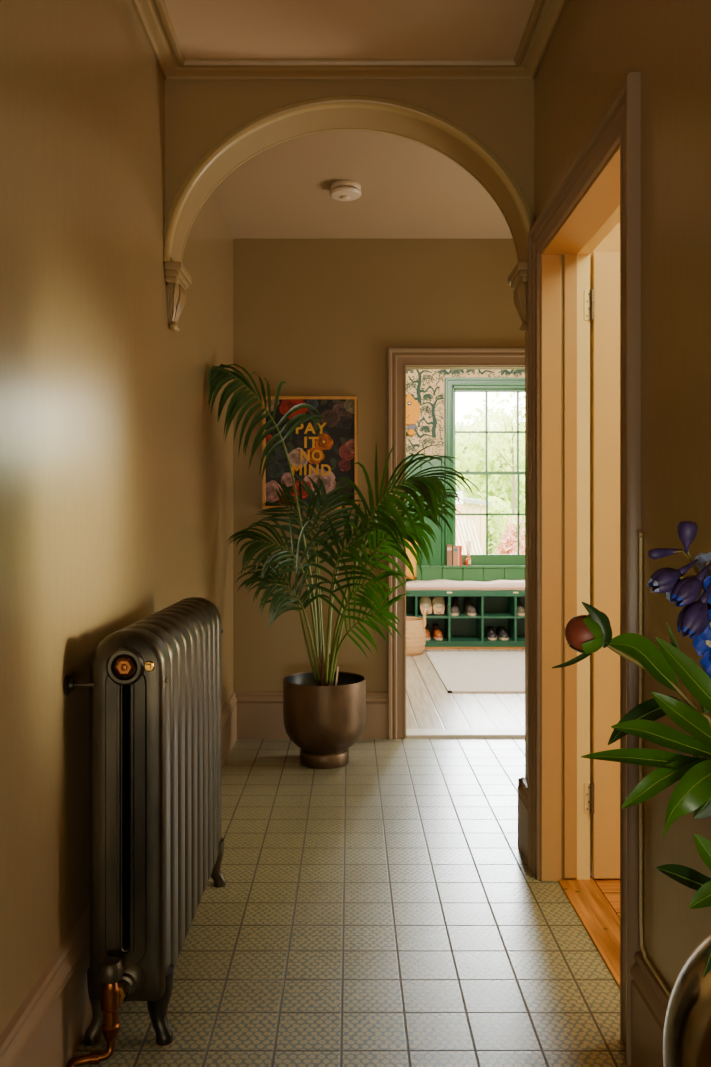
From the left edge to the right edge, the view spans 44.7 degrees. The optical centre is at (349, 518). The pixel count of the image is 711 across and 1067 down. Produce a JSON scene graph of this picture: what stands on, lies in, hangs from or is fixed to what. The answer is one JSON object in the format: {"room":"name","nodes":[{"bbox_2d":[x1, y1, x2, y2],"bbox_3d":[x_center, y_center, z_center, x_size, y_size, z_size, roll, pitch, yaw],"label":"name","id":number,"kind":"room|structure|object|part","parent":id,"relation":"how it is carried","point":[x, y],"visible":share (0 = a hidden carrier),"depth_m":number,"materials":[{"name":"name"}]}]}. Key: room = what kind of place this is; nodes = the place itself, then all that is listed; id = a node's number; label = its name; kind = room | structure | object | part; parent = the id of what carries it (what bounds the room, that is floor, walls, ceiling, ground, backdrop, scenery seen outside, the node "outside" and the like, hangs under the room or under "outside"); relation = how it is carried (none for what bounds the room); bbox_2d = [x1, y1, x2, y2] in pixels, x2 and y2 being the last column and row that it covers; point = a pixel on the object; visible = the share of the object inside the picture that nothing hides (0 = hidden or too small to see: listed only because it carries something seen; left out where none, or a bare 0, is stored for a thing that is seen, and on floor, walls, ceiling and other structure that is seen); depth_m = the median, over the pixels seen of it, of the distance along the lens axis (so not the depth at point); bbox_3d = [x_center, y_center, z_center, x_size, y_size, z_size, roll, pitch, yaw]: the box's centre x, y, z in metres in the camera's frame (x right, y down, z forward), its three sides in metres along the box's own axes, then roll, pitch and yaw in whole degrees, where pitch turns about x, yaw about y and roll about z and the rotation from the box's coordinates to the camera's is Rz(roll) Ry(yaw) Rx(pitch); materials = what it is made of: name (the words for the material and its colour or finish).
{"room":"home hallway","nodes":[
{"label":"home hallway","id":0,"kind":"room"},
{"bbox_2d":[0,0,232,1034],"bbox_3d":[-0.697,-0.198,1.560,0.120,2.885,6.320,0,0,0],"label":"wall","id":1,"kind":"structure","parent":0,"point":[116,463],"depth_m":2.02,"materials":[{"name":"brown paint"}]},
{"bbox_2d":[0,692,236,1066],"bbox_3d":[-0.625,1.068,1.560,0.024,0.254,6.320,0,0,0],"label":"baseboard","id":2,"kind":"structure","parent":1,"relation":"attached to","point":[49,1026],"depth_m":1.84,"materials":[{"name":"brown paint"}]},
{"bbox_2d":[164,262,191,331],"bbox_3d":[-0.608,-0.772,3.060,0.062,0.221,0.196,0,0,0],"label":"corbel","id":3,"kind":"object","parent":1,"relation":"attached to","point":[177,278],"visible":1,"depth_m":3.01,"materials":[{"name":"paint"}]},
{"bbox_2d":[169,322,179,331],"bbox_3d":[-0.620,-0.678,3.054,0.034,0.032,0.056,0,0,0],"label":"pendant","id":4,"kind":"object","parent":3,"relation":"attached to","point":[173,326],"depth_m":3.04,"materials":[{"name":"paint"}]},
{"bbox_2d":[132,0,566,79],"bbox_3d":[-0.001,-1.526,0.690,1.272,0.029,4.580,0,0,0],"label":"crown molding","id":5,"kind":"structure","parent":1,"relation":"attached to","point":[545,15],"depth_m":2.90,"materials":[{"name":"paint"}]},
{"bbox_2d":[164,0,534,58],"bbox_3d":[-0.001,-1.590,0.700,1.272,0.100,4.600,0,0,0],"label":"ceiling","id":6,"kind":"structure","parent":0,"point":[204,29],"depth_m":2.71,"materials":[{"name":"brown paint"}]},
{"bbox_2d":[73,738,630,1066],"bbox_3d":[1.232,1.219,1.560,3.937,0.052,6.320,0,0,0],"label":"floor","id":7,"kind":"structure","parent":0,"point":[385,907],"depth_m":2.49,"materials":[{"name":"tile"}]},
{"bbox_2d":[63,597,225,1066],"bbox_3d":[-0.521,0.735,2.334,0.232,0.961,1.039,0,0,0],"label":"radiator","id":8,"kind":"object","parent":7,"relation":"on","point":[157,841],"visible":1,"depth_m":1.96,"materials":[{"name":"metal"}]},
{"bbox_3d":[-0.628,0.373,1.947,0.017,0.050,0.050,0,0,0],"label":"wall plate","id":9,"kind":"part","parent":8,"relation":"part of","materials":[{"name":"metal"}]},
{"bbox_3d":[-0.570,1.118,2.000,0.078,0.155,0.076,0,0,0],"label":"leg","id":10,"kind":"part","parent":8,"relation":"part of","materials":[{"name":"metal"}]},
{"bbox_3d":[-0.444,1.118,2.000,0.078,0.155,0.076,0,0,0],"label":"leg","id":11,"kind":"part","parent":8,"relation":"part of","materials":[{"name":"metal"}]},
{"bbox_3d":[-0.444,1.118,2.805,0.078,0.155,0.076,0,0,0],"label":"leg","id":12,"kind":"part","parent":8,"relation":"part of","materials":[{"name":"metal"}]},
{"bbox_2d":[208,364,482,768],"bbox_3d":[0.001,0.235,4.170,1.248,1.919,0.936,0,0,0],"label":"potted palm","id":13,"kind":"object","parent":7,"relation":"on","point":[324,709],"visible":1,"depth_m":4.07,"materials":[{"name":"green plant"}]},
{"bbox_2d":[283,671,365,768],"bbox_3d":[-0.125,0.989,4.250,0.406,0.413,0.406,0,0,0],"label":"pot","id":14,"kind":"object","parent":13,"relation":"attached to","point":[324,716],"depth_m":4.10,"materials":[{"name":"brown metal"}]},
{"bbox_3d":[0.468,0.955,0.725,0.283,0.480,0.550,0,0,0],"label":"console table","id":15,"kind":"object","parent":7,"relation":"on","visible":0},
{"bbox_2d":[663,933,710,1066],"bbox_3d":[0.458,0.532,0.850,0.284,0.364,0.284,0,0,0],"label":"metal vase","id":16,"kind":"object","parent":15,"relation":"on","point":[687,1024],"visible":0.98,"depth_m":0.85,"materials":[{"name":"grey metal"}]},
{"bbox_2d":[552,602,710,977],"bbox_3d":[0.329,0.358,0.844,0.264,0.555,0.085,0,0,0],"label":"leaves","id":17,"kind":"object","parent":16,"relation":"in","point":[585,634],"visible":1,"depth_m":0.84,"materials":[{"name":"green plant"}]},
{"bbox_3d":[0.346,0.374,0.850,0.209,0.522,0.006,0,0,0],"label":"stem","id":18,"kind":"part","parent":17,"relation":"part of","materials":[{"name":"green plant"}]},
{"bbox_2d":[647,521,710,677],"bbox_3d":[0.380,0.319,0.885,0.169,0.633,0.082,0,0,-15],"label":"delphinium","id":19,"kind":"object","parent":16,"relation":"in","point":[694,619],"visible":1,"depth_m":0.86,"materials":[{"name":"purple plant"}]},
{"bbox_3d":[0.397,0.329,0.878,0.147,0.613,0.033,0,0,-3],"label":"stem","id":20,"kind":"part","parent":19,"relation":"part of","materials":[{"name":"plant"}]},
{"bbox_2d":[214,130,512,238],"bbox_3d":[0.931,-1.585,3.920,3.137,0.110,1.600,0,0,0],"label":"ceiling","id":21,"kind":"structure","parent":0,"point":[410,189],"depth_m":4.10,"materials":[{"name":"brown paint"}]},
{"bbox_2d":[330,180,360,200],"bbox_3d":[-0.020,-1.498,3.970,0.146,0.065,0.146,0,0,0],"label":"smoke detector","id":22,"kind":"object","parent":21,"relation":"attached to","point":[341,190],"visible":1,"depth_m":3.92,"materials":[{"name":"beige plastic"}]},
{"bbox_2d":[233,239,524,737],"bbox_3d":[1.232,-0.255,4.760,3.937,3.000,0.080,0,0,0],"label":"wall","id":23,"kind":"structure","parent":0,"point":[319,317],"depth_m":4.72,"materials":[{"name":"brown paint"}]},
{"bbox_2d":[262,396,357,508],"bbox_3d":[-0.218,-0.361,4.707,0.520,0.612,0.025,0,0,0],"label":"framed poster","id":24,"kind":"object","parent":23,"relation":"attached to","point":[330,453],"visible":0.77,"depth_m":4.71,"materials":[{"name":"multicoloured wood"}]},
{"bbox_2d":[233,691,387,738],"bbox_3d":[-0.215,1.068,4.708,0.843,0.254,0.024,0,0,0],"label":"baseboard","id":25,"kind":"structure","parent":23,"relation":"attached to","point":[259,713],"depth_m":4.70,"materials":[{"name":"brown paint"}]},
{"bbox_2d":[388,348,524,738],"bbox_3d":[0.713,0.132,4.710,1.016,2.126,0.039,0,0,0],"label":"doorway","id":26,"kind":"structure","parent":23,"relation":"in","point":[398,358],"depth_m":4.70,"materials":[{"name":"brown paint"}]},
{"bbox_2d":[406,729,524,737],"bbox_3d":[0.713,1.212,4.797,0.814,0.066,0.146,0,0,0],"label":"trim","id":27,"kind":"structure","parent":23,"relation":"attached to","point":[410,733],"depth_m":4.75,"materials":[{"name":"white wood"}]},
{"bbox_2d":[165,80,619,261],"bbox_3d":[0.931,-0.198,3.060,3.137,2.885,0.160,0,0,0],"label":"wall","id":28,"kind":"structure","parent":0,"point":[198,113],"depth_m":2.98,"materials":[{"name":"paint"}]},
{"bbox_2d":[164,95,534,261],"bbox_3d":[0.000,-1.169,3.060,1.314,0.579,0.212,0,0,0],"label":"trim","id":29,"kind":"structure","parent":28,"relation":"attached to","point":[343,101],"depth_m":2.96,"materials":[{"name":"paint"}]},
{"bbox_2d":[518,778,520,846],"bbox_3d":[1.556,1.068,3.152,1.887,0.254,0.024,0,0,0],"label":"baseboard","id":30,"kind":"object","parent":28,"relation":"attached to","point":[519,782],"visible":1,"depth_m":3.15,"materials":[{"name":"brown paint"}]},
{"bbox_2d":[444,458,444,564],"bbox_3d":[1.375,-0.255,8.490,3.450,3.000,0.140,0,0,0],"label":"wall","id":31,"kind":"structure","parent":0,"point":[444,458],"depth_m":8.42,"materials":[{"name":"green paint"}]},
{"bbox_2d":[406,455,443,565],"bbox_3d":[1.375,0.038,8.405,3.450,1.314,0.030,0,0,0],"label":"panelling","id":32,"kind":"object","parent":31,"relation":"attached to","point":[437,559],"visible":0.06,"depth_m":8.40,"materials":[{"name":"green paint"}]},
{"bbox_2d":[406,369,524,455],"bbox_3d":[1.375,-1.180,8.417,3.450,1.150,0.001,0,0,0],"label":"wall","id":33,"kind":"structure","parent":31,"relation":"attached to","point":[426,386],"depth_m":8.42,"materials":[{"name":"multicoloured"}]},
{"bbox_2d":[406,393,419,435],"bbox_3d":[0.540,-1.013,8.393,0.280,0.415,0.041,0,0,0],"label":"wall ornament","id":34,"kind":"object","parent":33,"relation":"attached to","point":[412,406],"visible":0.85,"depth_m":8.38,"materials":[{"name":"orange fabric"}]},
{"bbox_2d":[406,568,524,580],"bbox_3d":[1.375,0.583,8.385,3.450,0.225,0.070,0,0,0],"label":"panelling","id":35,"kind":"object","parent":31,"relation":"attached to","point":[457,574],"visible":0.2,"depth_m":8.35,"materials":[{"name":"green paint"}]},
{"bbox_2d":[417,565,524,567],"bbox_3d":[0.871,0.461,8.428,2.442,0.022,0.185,0,0,0],"label":"window sill","id":36,"kind":"structure","parent":31,"relation":"attached to","point":[441,566],"depth_m":8.34,"materials":[{"name":"green paint"}]},
{"bbox_2d":[446,544,451,565],"bbox_3d":[0.960,0.347,8.398,0.052,0.205,0.121,0,0,0],"label":"book","id":37,"kind":"object","parent":36,"relation":"on","point":[449,546],"visible":0.98,"depth_m":8.34,"materials":[{"name":"beige paper"}]},
{"bbox_2d":[452,545,457,565],"bbox_3d":[1.017,0.354,8.398,0.048,0.192,0.121,0,0,0],"label":"book","id":38,"kind":"object","parent":36,"relation":"on","point":[454,548],"visible":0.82,"depth_m":8.34,"materials":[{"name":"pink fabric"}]},
{"bbox_2d":[459,545,461,565],"bbox_3d":[1.067,0.354,8.398,0.029,0.192,0.121,0,0,0],"label":"book","id":39,"kind":"object","parent":36,"relation":"on","point":[460,546],"visible":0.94,"depth_m":8.34,"materials":[{"name":"paper"}]},
{"bbox_2d":[465,541,470,564],"bbox_3d":[1.148,0.332,8.399,0.059,0.234,0.060,0,0,0],"label":"reed diffuser","id":40,"kind":"object","parent":36,"relation":"on","point":[467,560],"visible":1,"depth_m":8.39,"materials":[{"name":"orange glass"}]},
{"bbox_2d":[465,556,470,564],"bbox_3d":[1.148,0.402,8.399,0.058,0.094,0.060,0,0,0],"label":"bottle","id":41,"kind":"object","parent":40,"relation":"on","point":[467,561],"depth_m":8.38,"materials":[{"name":"glass"}]},
{"bbox_2d":[445,377,524,564],"bbox_3d":[1.496,-0.463,8.462,1.152,1.825,0.156,0,0,0],"label":"window","id":42,"kind":"structure","parent":31,"relation":"attached to","point":[452,384],"depth_m":8.46,"materials":[{"name":"green paint"}]},
{"bbox_3d":[1.496,-0.858,8.510,0.972,0.843,0.030,0,0,0],"label":"sash","id":43,"kind":"part","parent":42,"relation":"part of","materials":[{"name":"clear glass"}]},
{"bbox_3d":[1.496,-0.009,8.480,0.972,0.918,0.030,0,0,0],"label":"sash","id":44,"kind":"part","parent":42,"relation":"part of","materials":[{"name":"green paint"}]},
{"bbox_2d":[406,649,524,728],"bbox_3d":[1.375,1.222,6.610,3.450,0.046,3.620,0,0,0],"label":"floor","id":45,"kind":"structure","parent":0,"point":[429,705],"depth_m":5.56,"materials":[{"name":"white wood"}]},
{"bbox_2d":[406,608,426,655],"bbox_3d":[0.478,0.993,7.720,0.418,0.409,0.400,0,0,0],"label":"basket","id":46,"kind":"object","parent":45,"relation":"on","point":[415,626],"visible":0.51,"depth_m":7.56,"materials":[{"name":"beige wicker"}]},
{"bbox_3d":[0.669,0.874,7.691,0.035,0.172,0.139,0,0,8],"label":"handle","id":47,"kind":"part","parent":46,"relation":"part of","materials":[{"name":"beige wicker"}]},
{"bbox_2d":[406,590,524,646],"bbox_3d":[1.375,0.927,8.168,3.450,0.535,0.355,0,0,0],"label":"bench","id":48,"kind":"object","parent":45,"relation":"on","point":[494,608],"visible":0.34,"depth_m":8.18,"materials":[{"name":"green paint"}]},
{"bbox_2d":[419,596,431,614],"bbox_3d":[0.707,0.810,8.151,0.121,0.177,0.089,0,0,-11],"label":"slipper","id":49,"kind":"object","parent":48,"relation":"on","point":[424,602],"visible":0.86,"depth_m":8.12,"materials":[{"name":"beige fabric"}]},
{"bbox_2d":[425,624,430,639],"bbox_3d":[0.719,1.067,8.189,0.082,0.130,0.242,0,0,3],"label":"shoe","id":50,"kind":"object","parent":48,"relation":"on","point":[428,637],"visible":0.51,"depth_m":8.11,"materials":[{"name":"orange leather"}]},
{"bbox_2d":[432,624,442,639],"bbox_3d":[0.825,1.067,8.189,0.082,0.130,0.242,0,0,-5],"label":"shoe","id":51,"kind":"object","parent":48,"relation":"on","point":[436,633],"visible":1,"depth_m":8.13,"materials":[{"name":"orange leather"}]},
{"bbox_2d":[432,596,444,613],"bbox_3d":[0.834,0.810,8.153,0.120,0.174,0.089,0,0,-11],"label":"slipper","id":52,"kind":"object","parent":48,"relation":"on","point":[438,602],"visible":0.99,"depth_m":8.12,"materials":[{"name":"beige fabric"}]},
{"bbox_2d":[451,597,458,615],"bbox_3d":[0.995,0.826,8.196,0.088,0.152,0.252,0,0,11],"label":"shoe","id":53,"kind":"object","parent":48,"relation":"on","point":[455,604],"visible":0.96,"depth_m":8.13,"materials":[{"name":"grey fabric"}]},
{"bbox_2d":[406,579,524,589],"bbox_3d":[1.375,0.617,8.167,3.430,0.085,0.352,0,0,0],"label":"bench cushion","id":54,"kind":"object","parent":48,"relation":"on","point":[440,584],"visible":0.33,"depth_m":8.01,"materials":[{"name":"fabric"}]},
{"bbox_2d":[406,540,417,579],"bbox_3d":[0.450,0.360,8.200,0.444,0.433,0.168,0,0,-9],"label":"cushion","id":55,"kind":"object","parent":54,"relation":"on","point":[410,555],"visible":0.12,"depth_m":8.17,"materials":[{"name":"yellow fabric"}]},
{"bbox_2d":[406,613,524,617],"bbox_3d":[1.375,0.911,8.165,3.450,0.016,0.330,0,0,0],"label":"shelf","id":56,"kind":"object","parent":48,"relation":"attached to","point":[446,615],"depth_m":8.01,"materials":[{"name":"green paint"}]},
{"bbox_2d":[463,597,475,615],"bbox_3d":[1.133,0.826,8.184,0.088,0.152,0.252,0,0,-6],"label":"shoe","id":57,"kind":"object","parent":48,"relation":"on","point":[469,610],"visible":1,"depth_m":8.14,"materials":[{"name":"grey fabric"}]},
{"bbox_2d":[425,647,524,648],"bbox_3d":[1.375,1.194,7.987,3.450,0.022,0.034,0,0,0],"label":"trim","id":58,"kind":"structure","parent":48,"relation":"attached to","point":[425,647],"depth_m":7.97,"materials":[{"name":"brown wood"}]},
{"bbox_2d":[487,626,496,639],"bbox_3d":[1.339,1.080,8.189,0.088,0.103,0.242,0,0,3],"label":"shoe","id":59,"kind":"object","parent":48,"relation":"on","point":[491,635],"visible":1,"depth_m":8.12,"materials":[{"name":"leather"}]},
{"bbox_2d":[496,626,508,639],"bbox_3d":[1.442,1.080,8.189,0.088,0.103,0.242,0,0,-3],"label":"shoe","id":60,"kind":"object","parent":48,"relation":"on","point":[501,634],"visible":0.99,"depth_m":8.13,"materials":[{"name":"leather"}]},
{"bbox_2d":[517,597,524,615],"bbox_3d":[1.601,0.826,8.189,0.088,0.152,0.242,0,0,-3],"label":"shoe","id":61,"kind":"object","parent":48,"relation":"on","point":[520,609],"visible":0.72,"depth_m":8.10,"materials":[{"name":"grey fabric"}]},
{"bbox_2d":[426,651,524,692],"bbox_3d":[1.599,1.192,6.850,1.843,0.013,1.790,0,0,0],"label":"rug","id":62,"kind":"object","parent":45,"relation":"on","point":[458,671],"visible":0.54,"depth_m":6.78,"materials":[{"name":"beige fabric"}]},
{"bbox_2d":[558,877,619,988],"bbox_3d":[0.745,1.217,2.428,0.119,0.056,0.896,0,0,0],"label":"wooden floor","id":63,"kind":"structure","parent":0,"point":[595,913],"depth_m":2.58,"materials":[{"name":"brown wood"}]},
{"bbox_2d":[525,0,710,992],"bbox_3d":[0.713,-0.198,0.770,0.155,2.885,4.740,0,0,0],"label":"wall","id":64,"kind":"structure","parent":0,"point":[594,45],"depth_m":1.74,"materials":[{"name":"brown paint"}]},
{"bbox_2d":[508,262,527,331],"bbox_3d":[0.606,-0.772,3.060,0.062,0.221,0.196,0,0,0],"label":"corbel","id":65,"kind":"object","parent":64,"relation":"attached to","point":[518,278],"visible":0.8,"depth_m":3.02,"materials":[{"name":"paint"}]},
{"bbox_2d":[520,322,527,331],"bbox_3d":[0.618,-0.678,3.054,0.034,0.032,0.056,0,0,0],"label":"pendant","id":66,"kind":"object","parent":65,"relation":"attached to","point":[524,327],"depth_m":3.04,"materials":[{"name":"paint"}]},
{"bbox_2d":[517,776,527,864],"bbox_3d":[0.623,1.068,3.062,0.024,0.254,0.201,0,0,0],"label":"baseboard","id":67,"kind":"object","parent":64,"relation":"attached to","point":[523,788],"visible":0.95,"depth_m":3.06,"materials":[{"name":"brown paint"}]},
{"bbox_2d":[541,143,619,880],"bbox_3d":[0.690,0.155,2.423,0.117,2.080,0.890,0,0,0],"label":"lining","id":68,"kind":"object","parent":64,"relation":"attached to","point":[601,197],"visible":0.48,"depth_m":2.85,"materials":[{"name":"paint"}]},
{"bbox_2d":[528,72,640,1065],"bbox_3d":[0.625,0.110,2.423,0.039,2.171,1.068,0,0,0],"label":"doorway","id":69,"kind":"structure","parent":64,"relation":"in","point":[620,122],"depth_m":1.98,"materials":[{"name":"brown paint"}]},
{"bbox_2d":[577,204,619,878],"bbox_3d":[0.770,0.145,2.423,0.044,2.100,0.906,0,0,0],"label":"door frame","id":70,"kind":"structure","parent":64,"relation":"attached to","point":[583,256],"depth_m":2.85,"materials":[{"name":"yellow paint"}]},
{"bbox_2d":[584,251,619,878],"bbox_3d":[1.186,0.152,2.866,0.828,2.070,0.052,0,0,0],"label":"door","id":71,"kind":"structure","parent":64,"relation":"in","point":[602,301],"depth_m":2.85,"materials":[{"name":"paint"}]},
{"bbox_2d":[631,951,668,1066],"bbox_3d":[0.623,1.068,0.142,0.024,0.254,3.485,0,0,0],"label":"baseboard","id":72,"kind":"structure","parent":64,"relation":"attached to","point":[649,1000],"depth_m":1.79,"materials":[{"name":"brown paint"}]},
{"bbox_2d":[639,532,670,997],"bbox_3d":[0.627,0.485,0.164,0.014,0.912,3.428,0,0,0],"label":"cable","id":73,"kind":"object","parent":64,"relation":"attached to","point":[640,533],"visible":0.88,"depth_m":1.87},
{"label":"outside","id":74,"kind":"structure","parent":0,"visible":0},
{"label":"ground","id":75,"kind":"structure","parent":74,"visible":0},
{"bbox_2d":[456,491,462,550],"bbox_3d":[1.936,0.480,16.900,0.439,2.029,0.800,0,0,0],"label":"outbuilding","id":76,"kind":"structure","parent":75,"relation":"on","point":[459,506],"depth_m":16.50,"materials":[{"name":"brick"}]},
{"bbox_2d":[456,515,481,553],"bbox_3d":[2.081,0.681,15.000,0.922,1.610,0.021,0,0,0],"label":"trellis","id":77,"kind":"object","parent":75,"relation":"on","point":[456,515],"visible":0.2,"depth_m":14.99,"materials":[{"name":"white paint"}]},
{"bbox_2d":[463,497,491,553],"bbox_3d":[2.351,0.440,19.025,1.157,2.110,2.350,0,0,0],"label":"garden shed","id":78,"kind":"object","parent":75,"relation":"on","point":[479,521],"visible":0.29,"depth_m":18.00,"materials":[{"name":"wood"}]},
{"bbox_2d":[455,421,499,503],"bbox_3d":[4.252,-1.205,34.150,4.086,5.402,3.082,0,0,32],"label":"leafy tree","id":79,"kind":"object","parent":75,"relation":"on","point":[462,422],"visible":0.02,"depth_m":33.59,"materials":[{"name":"green plant"}]},
{"bbox_2d":[455,408,524,553],"bbox_3d":[4.451,-0.798,25.970,3.923,4.930,3.418,0,0,0],"label":"leafy tree","id":80,"kind":"object","parent":75,"relation":"on","point":[499,485],"visible":0.31,"depth_m":25.30,"materials":[{"name":"green plant"}]},
{"bbox_2d":[467,496,516,553],"bbox_3d":[3.202,0.468,21.051,1.660,2.091,1.694,0,0,0],"label":"leafy tree","id":81,"kind":"object","parent":75,"relation":"on","point":[496,522],"visible":0.27,"depth_m":20.80,"materials":[{"name":"green plant"}]},
{"bbox_2d":[466,392,524,519],"bbox_3d":[4.309,-1.043,21.862,2.690,5.078,2.817,0,0,0],"label":"leafy tree","id":82,"kind":"object","parent":75,"relation":"on","point":[507,456],"visible":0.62,"depth_m":21.98,"materials":[{"name":"green plant"}]},
{"bbox_3d":[4.309,-2.243,21.862,2.690,2.679,2.817,0,0,0],"label":"crown","id":83,"kind":"part","parent":82,"relation":"part of","materials":[{"name":"green plant"}]},
{"bbox_2d":[496,515,524,553],"bbox_3d":[3.286,0.704,17.063,0.829,1.589,0.728,0,0,-42],"label":"maple tree","id":84,"kind":"object","parent":75,"relation":"on","point":[509,538],"visible":0.29,"depth_m":16.92,"materials":[{"name":"pink plant"}]}
]}

